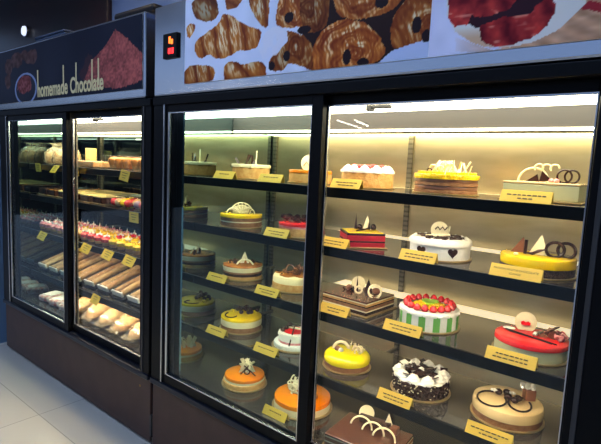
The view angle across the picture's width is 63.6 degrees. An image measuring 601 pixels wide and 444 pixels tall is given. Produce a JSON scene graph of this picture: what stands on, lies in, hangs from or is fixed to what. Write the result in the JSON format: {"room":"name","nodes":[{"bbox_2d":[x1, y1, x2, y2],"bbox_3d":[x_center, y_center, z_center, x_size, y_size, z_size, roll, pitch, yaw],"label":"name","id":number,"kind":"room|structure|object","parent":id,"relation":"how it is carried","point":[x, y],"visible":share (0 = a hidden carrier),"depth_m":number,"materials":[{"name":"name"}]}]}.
{"room":"food shop","nodes":[
{"label":"food shop","id":0,"kind":"room"},
{"bbox_2d":[0,155,6,342],"bbox_3d":[-2.148,-0.191,4.096,0.620,2.100,0.970,8,9,39],"label":"wall","id":1,"kind":"structure","parent":0,"point":[3,328],"depth_m":3.62,"materials":[{"name":"blue"}]},
{"bbox_2d":[0,342,151,443],"bbox_3d":[-5.785,1.296,-0.531,16.000,0.100,13.000,8,9,39],"label":"floor","id":2,"kind":"structure","parent":0,"point":[36,407],"depth_m":2.71,"materials":[{"name":"tile"}]},
{"bbox_2d":[0,11,156,441],"bbox_3d":[-1.208,-0.039,3.154,1.827,2.106,0.716,8,9,39],"label":"display cabinet","id":3,"kind":"object","parent":2,"relation":"on","point":[93,86],"visible":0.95,"depth_m":2.89,"materials":[{"name":"metal"}]},
{"bbox_2d":[35,163,40,171],"bbox_3d":[-1.741,-0.362,3.225,0.075,0.055,0.016,8,9,39],"label":"price tag","id":4,"kind":"object","parent":3,"relation":"attached to","point":[37,165],"visible":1,"depth_m":3.22,"materials":[{"name":"paper"}]},
{"bbox_2d":[37,231,46,240],"bbox_3d":[-1.733,0.093,3.250,0.104,0.059,0.028,8,9,39],"label":"price tag","id":5,"kind":"object","parent":3,"relation":"attached to","point":[41,235],"visible":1,"depth_m":3.25,"materials":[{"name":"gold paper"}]},
{"bbox_2d":[39,219,46,228],"bbox_3d":[-1.806,0.009,3.418,0.069,0.081,0.069,8,9,39],"label":"dessert cup","id":6,"kind":"object","parent":3,"relation":"on","point":[42,222],"visible":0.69,"depth_m":3.40,"materials":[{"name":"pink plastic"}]},
{"bbox_2d":[44,220,52,230],"bbox_3d":[-1.741,0.019,3.366,0.069,0.081,0.069,0,7,-18],"label":"dessert cup","id":7,"kind":"object","parent":3,"relation":"on","point":[47,225],"visible":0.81,"depth_m":3.34,"materials":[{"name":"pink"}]},
{"bbox_2d":[39,290,63,301],"bbox_3d":[-1.760,0.529,3.454,0.125,0.051,0.150,6,7,24],"label":"pack","id":8,"kind":"object","parent":3,"relation":"on","point":[45,297],"visible":0.7,"depth_m":3.41,"materials":[{"name":"white"}]},
{"bbox_2d":[43,143,60,163],"bbox_3d":[-1.727,-0.483,3.416,0.104,0.149,0.150,8,9,39],"label":"bread bag","id":9,"kind":"object","parent":3,"relation":"on","point":[48,156],"visible":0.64,"depth_m":3.37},
{"bbox_2d":[35,29,72,41],"bbox_3d":[-1.759,-1.268,3.556,0.470,0.186,0.170,8,9,39],"label":"storage box","id":10,"kind":"object","parent":3,"relation":"on","point":[63,31],"visible":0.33,"depth_m":3.45,"materials":[{"name":"blue"}]},
{"bbox_2d":[50,220,57,231],"bbox_3d":[-1.676,0.028,3.313,0.069,0.081,0.069,-2,8,-36],"label":"dessert cup","id":11,"kind":"object","parent":3,"relation":"on","point":[53,226],"visible":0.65,"depth_m":3.29,"materials":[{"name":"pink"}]},
{"bbox_2d":[50,165,58,172],"bbox_3d":[-1.558,-0.336,3.072,0.075,0.047,0.032,8,9,39],"label":"price tag","id":12,"kind":"object","parent":3,"relation":"attached to","point":[55,167],"visible":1,"depth_m":3.07,"materials":[{"name":"paper"}]},
{"bbox_2d":[48,295,63,306],"bbox_3d":[-1.644,0.546,3.361,0.125,0.051,0.150,6,7,24],"label":"pack","id":13,"kind":"object","parent":3,"relation":"on","point":[55,301],"visible":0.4,"depth_m":3.30,"materials":[{"name":"white"}]},
{"bbox_2d":[51,143,61,164],"bbox_3d":[-1.635,-0.470,3.341,0.104,0.149,0.150,6,8,27],"label":"bread bag","id":14,"kind":"object","parent":3,"relation":"on","point":[57,160],"visible":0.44,"depth_m":3.29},
{"bbox_2d":[38,248,80,270],"bbox_3d":[-1.702,0.244,3.539,0.125,0.163,0.370,8,9,39],"label":"box","id":15,"kind":"object","parent":3,"relation":"on","point":[44,265],"visible":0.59,"depth_m":3.44,"materials":[{"name":"food"}]},
{"bbox_2d":[56,222,62,233],"bbox_3d":[-1.611,0.037,3.261,0.069,0.081,0.069,-2,8,-34],"label":"dessert cup","id":16,"kind":"object","parent":3,"relation":"on","point":[59,227],"visible":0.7,"depth_m":3.24,"materials":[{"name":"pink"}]},
{"bbox_2d":[58,302,63,310],"bbox_3d":[-1.528,0.562,3.267,0.125,0.051,0.150,6,7,24],"label":"pack","id":17,"kind":"object","parent":3,"relation":"on","point":[61,306],"visible":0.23,"depth_m":3.21,"materials":[{"name":"white"}]},
{"bbox_2d":[38,187,88,195],"bbox_3d":[-1.671,-0.221,3.464,0.120,0.048,0.360,8,9,39],"label":"cake","id":18,"kind":"object","parent":3,"relation":"on","point":[42,190],"visible":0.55,"depth_m":3.34,"materials":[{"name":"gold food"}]},
{"bbox_2d":[0,13,142,103],"bbox_3d":[-1.406,-0.885,2.789,1.748,0.337,0.003,8,9,39],"label":"poster","id":19,"kind":"object","parent":3,"relation":"attached to","point":[105,59],"depth_m":2.62,"materials":[{"name":"multicoloured paper"}]},
{"bbox_2d":[49,251,97,274],"bbox_3d":[-1.576,0.262,3.437,0.125,0.163,0.370,8,9,39],"label":"box","id":20,"kind":"object","parent":3,"relation":"on","point":[55,269],"visible":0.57,"depth_m":3.34,"materials":[{"name":"food"}]},
{"bbox_2d":[45,188,102,196],"bbox_3d":[-1.563,-0.206,3.377,0.120,0.048,0.360,8,9,39],"label":"cake","id":21,"kind":"object","parent":3,"relation":"on","point":[51,192],"visible":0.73,"depth_m":3.25,"materials":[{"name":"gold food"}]},
{"bbox_2d":[59,254,104,277],"bbox_3d":[-1.450,0.279,3.336,0.125,0.163,0.370,8,9,39],"label":"box","id":22,"kind":"object","parent":3,"relation":"on","point":[94,259],"visible":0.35,"depth_m":3.30,"materials":[{"name":"food"}]},
{"bbox_2d":[56,190,111,198],"bbox_3d":[-1.447,-0.189,3.283,0.120,0.048,0.360,8,9,39],"label":"cake","id":23,"kind":"object","parent":3,"relation":"on","point":[60,192],"visible":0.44,"depth_m":3.21,"materials":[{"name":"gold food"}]},
{"bbox_2d":[80,227,88,239],"bbox_3d":[-1.351,0.074,3.051,0.069,0.081,0.069,8,9,39],"label":"dessert cup","id":24,"kind":"object","parent":3,"relation":"on","point":[83,235],"visible":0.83,"depth_m":3.03,"materials":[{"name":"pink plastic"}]},
{"bbox_2d":[79,243,91,254],"bbox_3d":[-1.277,0.157,2.882,0.104,0.059,0.028,8,9,39],"label":"price tag","id":25,"kind":"object","parent":3,"relation":"attached to","point":[85,248],"visible":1,"depth_m":2.88,"materials":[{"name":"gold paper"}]},
{"bbox_2d":[79,297,93,311],"bbox_3d":[-1.379,0.517,3.190,0.139,0.142,0.302,8,8,38],"label":"bread","id":26,"kind":"object","parent":3,"relation":"on","point":[84,304],"visible":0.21,"depth_m":3.12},
{"bbox_2d":[32,116,140,123],"bbox_3d":[-1.216,-0.627,2.923,1.530,0.022,0.230,8,9,39],"label":"light","id":27,"kind":"object","parent":3,"relation":"attached to","point":[134,119],"depth_m":2.99,"materials":[{"name":"beige"}]},
{"bbox_2d":[85,148,96,160],"bbox_3d":[-1.389,-0.429,3.217,0.060,0.120,0.050,8,9,39],"label":"price tag","id":28,"kind":"object","parent":3,"relation":"on","point":[90,153],"visible":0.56,"depth_m":3.19,"materials":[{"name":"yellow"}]},
{"bbox_2d":[87,231,95,241],"bbox_3d":[-1.286,0.083,2.998,0.069,0.081,0.069,9,9,42],"label":"dessert cup","id":29,"kind":"object","parent":3,"relation":"on","point":[90,235],"visible":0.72,"depth_m":2.98,"materials":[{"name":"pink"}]},
{"bbox_2d":[78,159,109,167],"bbox_3d":[-1.279,-0.364,3.028,0.260,0.046,0.180,8,9,39],"label":"cake","id":30,"kind":"object","parent":3,"relation":"on","point":[90,164],"visible":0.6,"depth_m":2.94,"materials":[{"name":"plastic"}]},
{"bbox_2d":[89,293,100,305],"bbox_3d":[-1.205,0.454,2.847,0.090,0.060,0.023,8,9,39],"label":"price tag","id":31,"kind":"object","parent":3,"relation":"attached to","point":[95,298],"visible":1,"depth_m":2.85,"materials":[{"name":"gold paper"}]},
{"bbox_2d":[85,303,110,320],"bbox_3d":[-1.246,0.535,3.084,0.134,0.146,0.300,6,8,28],"label":"bread","id":32,"kind":"object","parent":3,"relation":"on","point":[94,312],"visible":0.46,"depth_m":3.00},
{"bbox_2d":[93,231,103,243],"bbox_3d":[-1.221,0.092,2.946,0.069,0.081,0.069,4,7,9],"label":"dessert cup","id":33,"kind":"object","parent":3,"relation":"on","point":[97,238],"visible":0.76,"depth_m":2.92,"materials":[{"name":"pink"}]},
{"bbox_2d":[79,258,121,283],"bbox_3d":[-1.324,0.297,3.234,0.125,0.163,0.370,8,9,39],"label":"box","id":34,"kind":"object","parent":3,"relation":"on","point":[102,265],"visible":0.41,"depth_m":3.18,"materials":[{"name":"food"}]},
{"bbox_2d":[61,132,140,133],"bbox_3d":[-1.142,-0.555,3.028,1.510,0.008,0.008,8,9,39],"label":"light","id":35,"kind":"object","parent":3,"relation":"attached to","point":[61,132],"depth_m":3.09,"materials":[{"name":"beige"}]},
{"bbox_2d":[78,191,125,200],"bbox_3d":[-1.331,-0.173,3.189,0.120,0.048,0.360,8,9,39],"label":"cake","id":36,"kind":"object","parent":3,"relation":"on","point":[79,193],"visible":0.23,"depth_m":3.15,"materials":[{"name":"beige food"}]},
{"bbox_2d":[101,232,109,245],"bbox_3d":[-1.156,0.101,2.893,0.069,0.081,0.069,3,7,5],"label":"dessert cup","id":37,"kind":"object","parent":3,"relation":"on","point":[105,239],"visible":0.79,"depth_m":2.87,"materials":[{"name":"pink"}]},
{"bbox_2d":[79,193,134,202],"bbox_3d":[-1.215,-0.157,3.096,0.120,0.048,0.360,8,9,39],"label":"cake","id":38,"kind":"object","parent":3,"relation":"on","point":[87,198],"visible":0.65,"depth_m":2.97,"materials":[{"name":"beige food"}]},
{"bbox_2d":[100,248,113,260],"bbox_3d":[-1.088,0.184,2.729,0.104,0.059,0.028,8,9,39],"label":"price tag","id":39,"kind":"object","parent":3,"relation":"attached to","point":[106,254],"visible":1,"depth_m":2.73,"materials":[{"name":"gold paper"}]},
{"bbox_2d":[84,262,135,288],"bbox_3d":[-1.198,0.315,3.132,0.125,0.163,0.370,8,9,39],"label":"box","id":40,"kind":"object","parent":3,"relation":"on","point":[91,282],"visible":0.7,"depth_m":3.06,"materials":[{"name":"food"}]},
{"bbox_2d":[99,308,124,327],"bbox_3d":[-1.119,0.556,2.981,0.139,0.138,0.301,7,8,31],"label":"bread","id":41,"kind":"object","parent":3,"relation":"on","point":[111,316],"visible":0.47,"depth_m":2.90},
{"bbox_2d":[109,236,118,247],"bbox_3d":[-1.091,0.111,2.841,0.069,0.081,0.069,8,9,39],"label":"dessert cup","id":42,"kind":"object","parent":3,"relation":"on","point":[112,242],"visible":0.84,"depth_m":2.82,"materials":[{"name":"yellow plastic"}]},
{"bbox_2d":[91,194,140,204],"bbox_3d":[-1.099,-0.140,3.002,0.120,0.048,0.360,8,9,39],"label":"cake","id":43,"kind":"object","parent":3,"relation":"on","point":[97,199],"visible":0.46,"depth_m":2.87,"materials":[{"name":"beige food"}]},
{"bbox_2d":[97,265,139,294],"bbox_3d":[-1.072,0.333,3.030,0.125,0.163,0.370,8,9,39],"label":"box","id":44,"kind":"object","parent":3,"relation":"on","point":[105,287],"visible":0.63,"depth_m":2.96,"materials":[{"name":"food"}]},
{"bbox_2d":[116,231,124,238],"bbox_3d":[-1.099,0.096,2.963,0.069,0.081,0.069,4,7,11],"label":"dessert cup","id":45,"kind":"object","parent":3,"relation":"on","point":[119,236],"visible":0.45,"depth_m":2.95,"materials":[{"name":"red"}]},
{"bbox_2d":[116,237,125,249],"bbox_3d":[-1.026,0.120,2.789,0.069,0.081,0.069,4,7,8],"label":"dessert cup","id":46,"kind":"object","parent":3,"relation":"on","point":[120,244],"visible":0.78,"depth_m":2.77,"materials":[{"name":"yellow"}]},
{"bbox_2d":[104,155,140,169],"bbox_3d":[-1.021,-0.351,2.870,0.225,0.080,0.200,8,9,39],"label":"cake","id":47,"kind":"object","parent":3,"relation":"on","point":[120,163],"visible":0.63,"depth_m":2.81,"materials":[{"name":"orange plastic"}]},
{"bbox_2d":[119,169,129,181],"bbox_3d":[-0.930,-0.245,2.569,0.091,0.064,0.018,8,9,39],"label":"price tag","id":48,"kind":"object","parent":3,"relation":"attached to","point":[124,175],"visible":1,"depth_m":2.56,"materials":[{"name":"paper"}]},
{"bbox_2d":[111,275,139,300],"bbox_3d":[-0.946,0.351,2.929,0.125,0.163,0.370,8,9,39],"label":"box","id":49,"kind":"object","parent":3,"relation":"on","point":[121,292],"visible":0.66,"depth_m":2.82,"materials":[{"name":"food"}]},
{"bbox_2d":[110,194,140,208],"bbox_3d":[-0.987,-0.120,2.808,0.200,0.066,0.190,8,9,39],"label":"box","id":50,"kind":"object","parent":3,"relation":"on","point":[124,203],"visible":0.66,"depth_m":2.76,"materials":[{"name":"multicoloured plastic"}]},
{"bbox_2d":[112,314,139,333],"bbox_3d":[-0.992,0.570,2.879,0.132,0.134,0.300,7,8,34],"label":"bread","id":51,"kind":"object","parent":3,"relation":"on","point":[125,322],"visible":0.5,"depth_m":2.80,"materials":[{"name":"food"}]},
{"bbox_2d":[122,229,130,235],"bbox_3d":[-1.107,0.081,3.085,0.069,0.081,0.069,4,7,11],"label":"dessert cup","id":52,"kind":"object","parent":3,"relation":"on","point":[126,232],"visible":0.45,"depth_m":3.07,"materials":[{"name":"food"}]},
{"bbox_2d":[124,234,131,241],"bbox_3d":[-1.034,0.105,2.911,0.069,0.081,0.069,5,7,19],"label":"dessert cup","id":53,"kind":"object","parent":3,"relation":"on","point":[128,237],"visible":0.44,"depth_m":2.90,"materials":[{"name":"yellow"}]},
{"bbox_2d":[121,254,135,267],"bbox_3d":[-0.917,0.208,2.591,0.104,0.059,0.028,8,9,39],"label":"price tag","id":54,"kind":"object","parent":3,"relation":"attached to","point":[128,260],"visible":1,"depth_m":2.59,"materials":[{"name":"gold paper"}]},
{"bbox_2d":[124,239,134,251],"bbox_3d":[-0.961,0.129,2.736,0.069,0.081,0.069,-3,9,-41],"label":"dessert cup","id":55,"kind":"object","parent":3,"relation":"on","point":[128,245],"visible":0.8,"depth_m":2.71,"materials":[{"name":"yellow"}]},
{"bbox_2d":[126,289,139,306],"bbox_3d":[-0.820,0.368,2.827,0.125,0.163,0.370,8,9,39],"label":"box","id":56,"kind":"object","parent":3,"relation":"on","point":[134,298],"visible":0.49,"depth_m":2.70,"materials":[{"name":"food"}]},
{"bbox_2d":[128,322,139,341],"bbox_3d":[-0.863,0.590,2.776,0.137,0.141,0.304,8,8,37],"label":"bread","id":57,"kind":"object","parent":3,"relation":"on","point":[134,333],"visible":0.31,"depth_m":2.68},
{"bbox_2d":[129,211,138,222],"bbox_3d":[-0.868,-0.024,2.539,0.085,0.055,0.013,8,9,39],"label":"price tag","id":58,"kind":"object","parent":3,"relation":"attached to","point":[133,216],"visible":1,"depth_m":2.54,"materials":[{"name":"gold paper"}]},
{"bbox_2d":[130,230,137,237],"bbox_3d":[-1.042,0.090,3.033,0.069,0.081,0.069,5,7,18],"label":"dessert cup","id":59,"kind":"object","parent":3,"relation":"on","point":[133,234],"visible":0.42,"depth_m":3.02,"materials":[{"name":"red"}]},
{"bbox_2d":[130,158,140,170],"bbox_3d":[-0.835,-0.324,2.720,0.225,0.080,0.200,8,9,39],"label":"box","id":60,"kind":"object","parent":3,"relation":"on","point":[136,162],"visible":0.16,"depth_m":2.70,"materials":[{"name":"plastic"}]},
{"bbox_2d":[132,240,139,253],"bbox_3d":[-0.896,0.138,2.684,0.069,0.081,0.069,-2,8,-32],"label":"dessert cup","id":61,"kind":"object","parent":3,"relation":"on","point":[136,248],"visible":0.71,"depth_m":2.66,"materials":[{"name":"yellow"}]},
{"bbox_2d":[132,236,139,243],"bbox_3d":[-0.969,0.114,2.858,0.069,0.081,0.069,5,7,22],"label":"dessert cup","id":62,"kind":"object","parent":3,"relation":"on","point":[136,239],"visible":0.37,"depth_m":2.84,"materials":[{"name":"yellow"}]},
{"bbox_2d":[133,198,140,211],"bbox_3d":[-0.801,-0.094,2.658,0.200,0.066,0.190,8,9,39],"label":"box","id":63,"kind":"object","parent":3,"relation":"on","point":[137,204],"visible":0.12,"depth_m":2.64,"materials":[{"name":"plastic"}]},
{"bbox_2d":[114,3,161,19],"bbox_3d":[-0.889,-1.162,2.955,0.420,0.195,0.310,8,9,39],"label":"crate","id":64,"kind":"object","parent":3,"relation":"on","point":[150,8],"visible":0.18,"depth_m":2.78,"materials":[{"name":"black plastic"}]},
{"bbox_2d":[149,0,600,443],"bbox_3d":[0.233,0.166,1.985,1.902,2.106,0.724,8,9,39],"label":"display cabinet","id":65,"kind":"object","parent":2,"relation":"on","point":[505,88],"visible":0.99,"depth_m":1.81,"materials":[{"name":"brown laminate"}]},
{"bbox_2d":[205,324,227,338],"bbox_3d":[-0.384,0.499,2.223,0.125,0.033,0.030,8,9,39],"label":"price card","id":66,"kind":"object","parent":65,"relation":"on","point":[211,329],"visible":1,"depth_m":2.21,"materials":[{"name":"yellow paper"}]},
{"bbox_2d":[206,271,228,283],"bbox_3d":[-0.376,0.251,2.196,0.125,0.033,0.030,8,9,39],"label":"price card","id":67,"kind":"object","parent":65,"relation":"on","point":[212,276],"visible":1,"depth_m":2.19,"materials":[{"name":"yellow paper"}]},
{"bbox_2d":[213,170,236,178],"bbox_3d":[-0.332,-0.207,2.123,0.125,0.033,0.030,8,9,39],"label":"price card","id":68,"kind":"object","parent":65,"relation":"on","point":[218,174],"visible":1,"depth_m":2.11,"materials":[{"name":"paper"}]},
{"bbox_2d":[219,305,262,334],"bbox_3d":[-0.283,0.457,2.324,0.206,0.102,0.206,2,7,-7],"label":"cake","id":69,"kind":"object","parent":65,"relation":"on","point":[244,320],"visible":1,"depth_m":2.27,"materials":[{"name":"yellow food"}]},
{"bbox_2d":[219,202,262,228],"bbox_3d":[-0.270,-0.037,2.219,0.200,0.111,0.200,2,7,-7],"label":"cake","id":70,"kind":"object","parent":65,"relation":"on","point":[241,216],"visible":1,"depth_m":2.16,"materials":[{"name":"yellow food"}]},
{"bbox_2d":[222,252,262,281],"bbox_3d":[-0.273,0.200,2.295,0.198,0.122,0.198,2,7,-7],"label":"cake","id":71,"kind":"object","parent":65,"relation":"on","point":[244,269],"visible":1,"depth_m":2.23,"materials":[{"name":"food"}]},
{"bbox_2d":[221,358,266,392],"bbox_3d":[-0.264,0.708,2.296,0.216,0.109,0.216,2,7,-6],"label":"cake","id":72,"kind":"object","parent":65,"relation":"on","point":[245,377],"visible":1,"depth_m":2.25,"materials":[{"name":"orange food"}]},
{"bbox_2d":[231,151,270,179],"bbox_3d":[-0.227,-0.265,2.239,0.184,0.130,0.184,2,7,-6],"label":"cake","id":73,"kind":"object","parent":65,"relation":"on","point":[252,171],"visible":0.91,"depth_m":2.17,"materials":[{"name":"beige food"}]},
{"bbox_2d":[253,341,278,357],"bbox_3d":[-0.144,0.533,2.029,0.125,0.033,0.030,8,9,39],"label":"price card","id":74,"kind":"object","parent":65,"relation":"on","point":[267,350],"visible":1,"depth_m":2.02,"materials":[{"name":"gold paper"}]},
{"bbox_2d":[254,284,280,298],"bbox_3d":[-0.136,0.285,2.003,0.125,0.033,0.030,8,9,39],"label":"price card","id":75,"kind":"object","parent":65,"relation":"on","point":[260,289],"visible":1,"depth_m":2.00,"materials":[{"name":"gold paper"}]},
{"bbox_2d":[257,173,284,182],"bbox_3d":[-0.119,-0.176,1.952,0.125,0.033,0.030,8,9,39],"label":"price card","id":76,"kind":"object","parent":65,"relation":"on","point":[274,178],"visible":0.98,"depth_m":1.94,"materials":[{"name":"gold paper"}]},
{"bbox_2d":[262,404,288,422],"bbox_3d":[-0.104,0.789,2.003,0.125,0.033,0.030,8,9,39],"label":"price card","id":77,"kind":"object","parent":65,"relation":"on","point":[281,416],"visible":1,"depth_m":2.00,"materials":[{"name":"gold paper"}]},
{"bbox_2d":[263,227,290,238],"bbox_3d":[-0.094,0.043,1.949,0.125,0.033,0.030,8,9,39],"label":"price card","id":78,"kind":"object","parent":65,"relation":"on","point":[269,231],"visible":1,"depth_m":1.94,"materials":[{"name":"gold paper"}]},
{"bbox_2d":[271,322,300,353],"bbox_3d":[-0.028,0.489,2.130,0.196,0.107,0.196,3,7,0],"label":"cake","id":79,"kind":"object","parent":65,"relation":"on","point":[288,340],"visible":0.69,"depth_m":2.07,"materials":[{"name":"white food"}]},
{"bbox_2d":[271,262,303,293],"bbox_3d":[-0.026,0.236,2.131,0.204,0.111,0.204,3,7,0],"label":"cake","id":80,"kind":"object","parent":65,"relation":"on","point":[290,281],"visible":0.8,"depth_m":2.06,"materials":[{"name":"beige food"}]},
{"bbox_2d":[272,374,331,420],"bbox_3d":[0.009,0.740,2.103,0.263,0.117,0.263,0,7,-25],"label":"cake","id":81,"kind":"object","parent":65,"relation":"on","point":[285,399],"visible":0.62,"depth_m":2.06,"materials":[{"name":"orange food"}]},
{"bbox_2d":[279,213,325,238],"bbox_3d":[0.006,0.012,2.019,0.204,0.086,0.204,3,7,0],"label":"cake","id":82,"kind":"object","parent":65,"relation":"on","point":[296,224],"visible":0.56,"depth_m":1.95,"materials":[{"name":"red food"}]},
{"bbox_2d":[184,0,431,83],"bbox_3d":[-0.058,-0.696,1.701,1.107,0.341,0.003,8,9,39],"label":"poster","id":83,"kind":"object","parent":65,"relation":"attached to","point":[226,41],"depth_m":1.66,"materials":[{"name":"paper"}]},
{"bbox_2d":[287,155,331,184],"bbox_3d":[0.043,-0.222,2.035,0.192,0.118,0.192,3,7,1],"label":"cake","id":84,"kind":"object","parent":65,"relation":"on","point":[295,176],"visible":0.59,"depth_m":1.98,"materials":[{"name":"orange food"}]},
{"bbox_2d":[321,301,350,317],"bbox_3d":[0.127,0.323,1.790,0.125,0.033,0.030,8,9,39],"label":"price card","id":85,"kind":"object","parent":65,"relation":"on","point":[333,309],"visible":0.98,"depth_m":1.78,"materials":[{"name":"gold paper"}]},
{"bbox_2d":[324,236,349,248],"bbox_3d":[0.122,0.073,1.774,0.125,0.033,0.030,8,9,39],"label":"price card","id":86,"kind":"object","parent":65,"relation":"on","point":[328,241],"visible":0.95,"depth_m":1.76,"materials":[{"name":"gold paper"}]},
{"bbox_2d":[330,178,362,188],"bbox_3d":[0.163,-0.137,1.724,0.125,0.033,0.030,8,9,39],"label":"price card","id":87,"kind":"object","parent":65,"relation":"on","point":[336,182],"visible":0.99,"depth_m":1.72,"materials":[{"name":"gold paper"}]},
{"bbox_2d":[323,340,370,375],"bbox_3d":[0.188,0.522,1.940,0.194,0.105,0.194,3,7,6],"label":"cake","id":88,"kind":"object","parent":65,"relation":"on","point":[345,358],"visible":1,"depth_m":1.89,"materials":[{"name":"yellow food"}]},
{"bbox_2d":[323,276,396,318],"bbox_3d":[0.227,0.274,1.891,0.225,0.115,0.210,9,9,41],"label":"cake","id":89,"kind":"object","parent":65,"relation":"on","point":[366,302],"visible":0.96,"depth_m":1.85,"materials":[{"name":"brown food"}]},
{"bbox_2d":[340,214,387,248],"bbox_3d":[0.232,0.030,1.822,0.160,0.117,0.150,2,7,-7],"label":"cake","id":90,"kind":"object","parent":65,"relation":"on","point":[360,237],"visible":0.96,"depth_m":1.76,"materials":[{"name":"red food"}]},
{"bbox_2d":[322,405,413,443],"bbox_3d":[0.259,0.788,1.820,0.290,0.110,0.220,7,8,34],"label":"cake","id":91,"kind":"object","parent":65,"relation":"on","point":[363,428],"visible":1,"depth_m":1.82,"materials":[{"name":"brown food"}]},
{"bbox_2d":[341,164,394,188],"bbox_3d":[0.255,-0.177,1.851,0.208,0.090,0.208,-1,7,-26],"label":"cake","id":92,"kind":"object","parent":65,"relation":"on","point":[373,176],"visible":1,"depth_m":1.77,"materials":[{"name":"beige food"}]},
{"bbox_2d":[376,387,412,409],"bbox_3d":[0.322,0.599,1.653,0.125,0.033,0.030,8,9,39],"label":"price card","id":93,"kind":"object","parent":65,"relation":"on","point":[392,397],"visible":1,"depth_m":1.65,"materials":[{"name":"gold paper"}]},
{"bbox_2d":[196,94,597,116],"bbox_3d":[0.220,-0.424,1.763,1.625,0.022,0.230,8,9,39],"label":"light","id":94,"kind":"object","parent":65,"relation":"attached to","point":[577,102],"depth_m":1.63,"materials":[{"name":"beige"}]},
{"bbox_2d":[382,318,422,338],"bbox_3d":[0.341,0.353,1.618,0.135,0.033,0.030,8,9,39],"label":"price card","id":95,"kind":"object","parent":65,"relation":"on","point":[414,331],"visible":1,"depth_m":1.61,"materials":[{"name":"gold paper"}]},
{"bbox_2d":[233,127,593,132],"bbox_3d":[0.294,-0.352,1.868,1.605,0.008,0.008,8,9,39],"label":"light","id":96,"kind":"object","parent":65,"relation":"attached to","point":[235,129],"depth_m":1.82,"materials":[{"name":"beige"}]},
{"bbox_2d":[398,248,437,264],"bbox_3d":[0.380,0.110,1.566,0.125,0.033,0.030,8,9,39],"label":"price card","id":97,"kind":"object","parent":65,"relation":"on","point":[406,254],"visible":1,"depth_m":1.56,"materials":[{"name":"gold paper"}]},
{"bbox_2d":[390,358,450,403],"bbox_3d":[0.436,0.565,1.756,0.214,0.087,0.214,4,7,12],"label":"cake","id":98,"kind":"object","parent":65,"relation":"on","point":[428,383],"visible":1,"depth_m":1.70,"materials":[{"name":"black food"}]},
{"bbox_2d":[397,293,459,334],"bbox_3d":[0.453,0.317,1.712,0.216,0.091,0.216,-1,7,-25],"label":"cake","id":99,"kind":"object","parent":65,"relation":"on","point":[440,316],"visible":1,"depth_m":1.64,"materials":[{"name":"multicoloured food"}]},
{"bbox_2d":[409,222,472,262],"bbox_3d":[0.479,0.061,1.661,0.214,0.117,0.214,5,7,16],"label":"cake","id":100,"kind":"object","parent":65,"relation":"on","point":[450,248],"visible":0.98,"depth_m":1.59,"materials":[{"name":"white food"}]},
{"bbox_2d":[412,160,479,195],"bbox_3d":[0.498,-0.154,1.655,0.220,0.114,0.220,5,7,16],"label":"cake","id":101,"kind":"object","parent":65,"relation":"on","point":[450,181],"visible":1,"depth_m":1.58,"materials":[{"name":"yellow food"}]},
{"bbox_2d":[465,419,513,443],"bbox_3d":[0.566,0.633,1.456,0.135,0.033,0.030,8,9,39],"label":"price card","id":102,"kind":"object","parent":65,"relation":"on","point":[485,432],"visible":1,"depth_m":1.45,"materials":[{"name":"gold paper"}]},
{"bbox_2d":[470,382,544,433],"bbox_3d":[0.682,0.587,1.596,0.228,0.103,0.228,6,7,25],"label":"cake","id":103,"kind":"object","parent":65,"relation":"on","point":[503,408],"visible":1,"depth_m":1.54,"materials":[{"name":"beige food"}]},
{"bbox_2d":[484,345,537,370],"bbox_3d":[0.608,0.391,1.401,0.140,0.033,0.030,8,9,39],"label":"price card","id":104,"kind":"object","parent":65,"relation":"on","point":[495,353],"visible":1,"depth_m":1.40,"materials":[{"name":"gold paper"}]},
{"bbox_2d":[428,0,600,57],"bbox_3d":[0.575,-0.606,1.189,0.529,0.341,0.003,8,9,39],"label":"poster","id":105,"kind":"object","parent":65,"relation":"attached to","point":[456,28],"depth_m":1.23,"materials":[{"name":"paper"}]},
{"bbox_2d":[489,262,543,282],"bbox_3d":[0.612,0.143,1.379,0.140,0.033,0.030,8,9,39],"label":"price card","id":106,"kind":"object","parent":65,"relation":"on","point":[509,271],"visible":1,"depth_m":1.37,"materials":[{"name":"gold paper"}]},
{"bbox_2d":[499,189,553,204],"bbox_3d":[0.627,-0.071,1.349,0.135,0.033,0.030,8,9,39],"label":"price card","id":107,"kind":"object","parent":65,"relation":"on","point":[538,197],"visible":1,"depth_m":1.34,"materials":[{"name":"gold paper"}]},
{"bbox_2d":[491,312,568,366],"bbox_3d":[0.710,0.346,1.489,0.222,0.111,0.222,6,8,26],"label":"cake","id":108,"kind":"object","parent":65,"relation":"on","point":[550,346],"visible":0.93,"depth_m":1.44,"materials":[{"name":"red food"}]},
{"bbox_2d":[500,236,577,280],"bbox_3d":[0.716,0.095,1.462,0.220,0.117,0.220,6,8,26],"label":"cake","id":109,"kind":"object","parent":65,"relation":"on","point":[557,266],"visible":0.9,"depth_m":1.40,"materials":[{"name":"yellow food"}]},
{"bbox_2d":[497,163,586,204],"bbox_3d":[0.750,-0.121,1.476,0.225,0.113,0.200,8,8,38],"label":"cake","id":110,"kind":"object","parent":65,"relation":"on","point":[567,192],"visible":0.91,"depth_m":1.41,"materials":[{"name":"beige food"}]},
{"bbox_2d":[112,0,182,19],"bbox_3d":[-0.436,-0.629,3.353,13.000,3.300,0.100,8,9,39],"label":"wall","id":111,"kind":"structure","parent":0,"point":[118,6],"depth_m":3.98,"materials":[{"name":"paint"}]},
{"bbox_2d":[21,25,29,36],"bbox_3d":[-2.896,-2.006,5.094,0.120,0.120,0.050,8,9,39],"label":"wall lamp","id":112,"kind":"object","parent":111,"relation":"attached to","point":[25,30],"visible":1,"depth_m":5.07,"materials":[{"name":"silver metal"}]},
{"bbox_2d":[0,0,111,51],"bbox_3d":[-2.624,-0.967,5.020,2.460,3.180,0.050,8,9,39],"label":"wall","id":113,"kind":"structure","parent":111,"relation":"attached to","point":[43,17],"depth_m":4.85,"materials":[{"name":"paint"}]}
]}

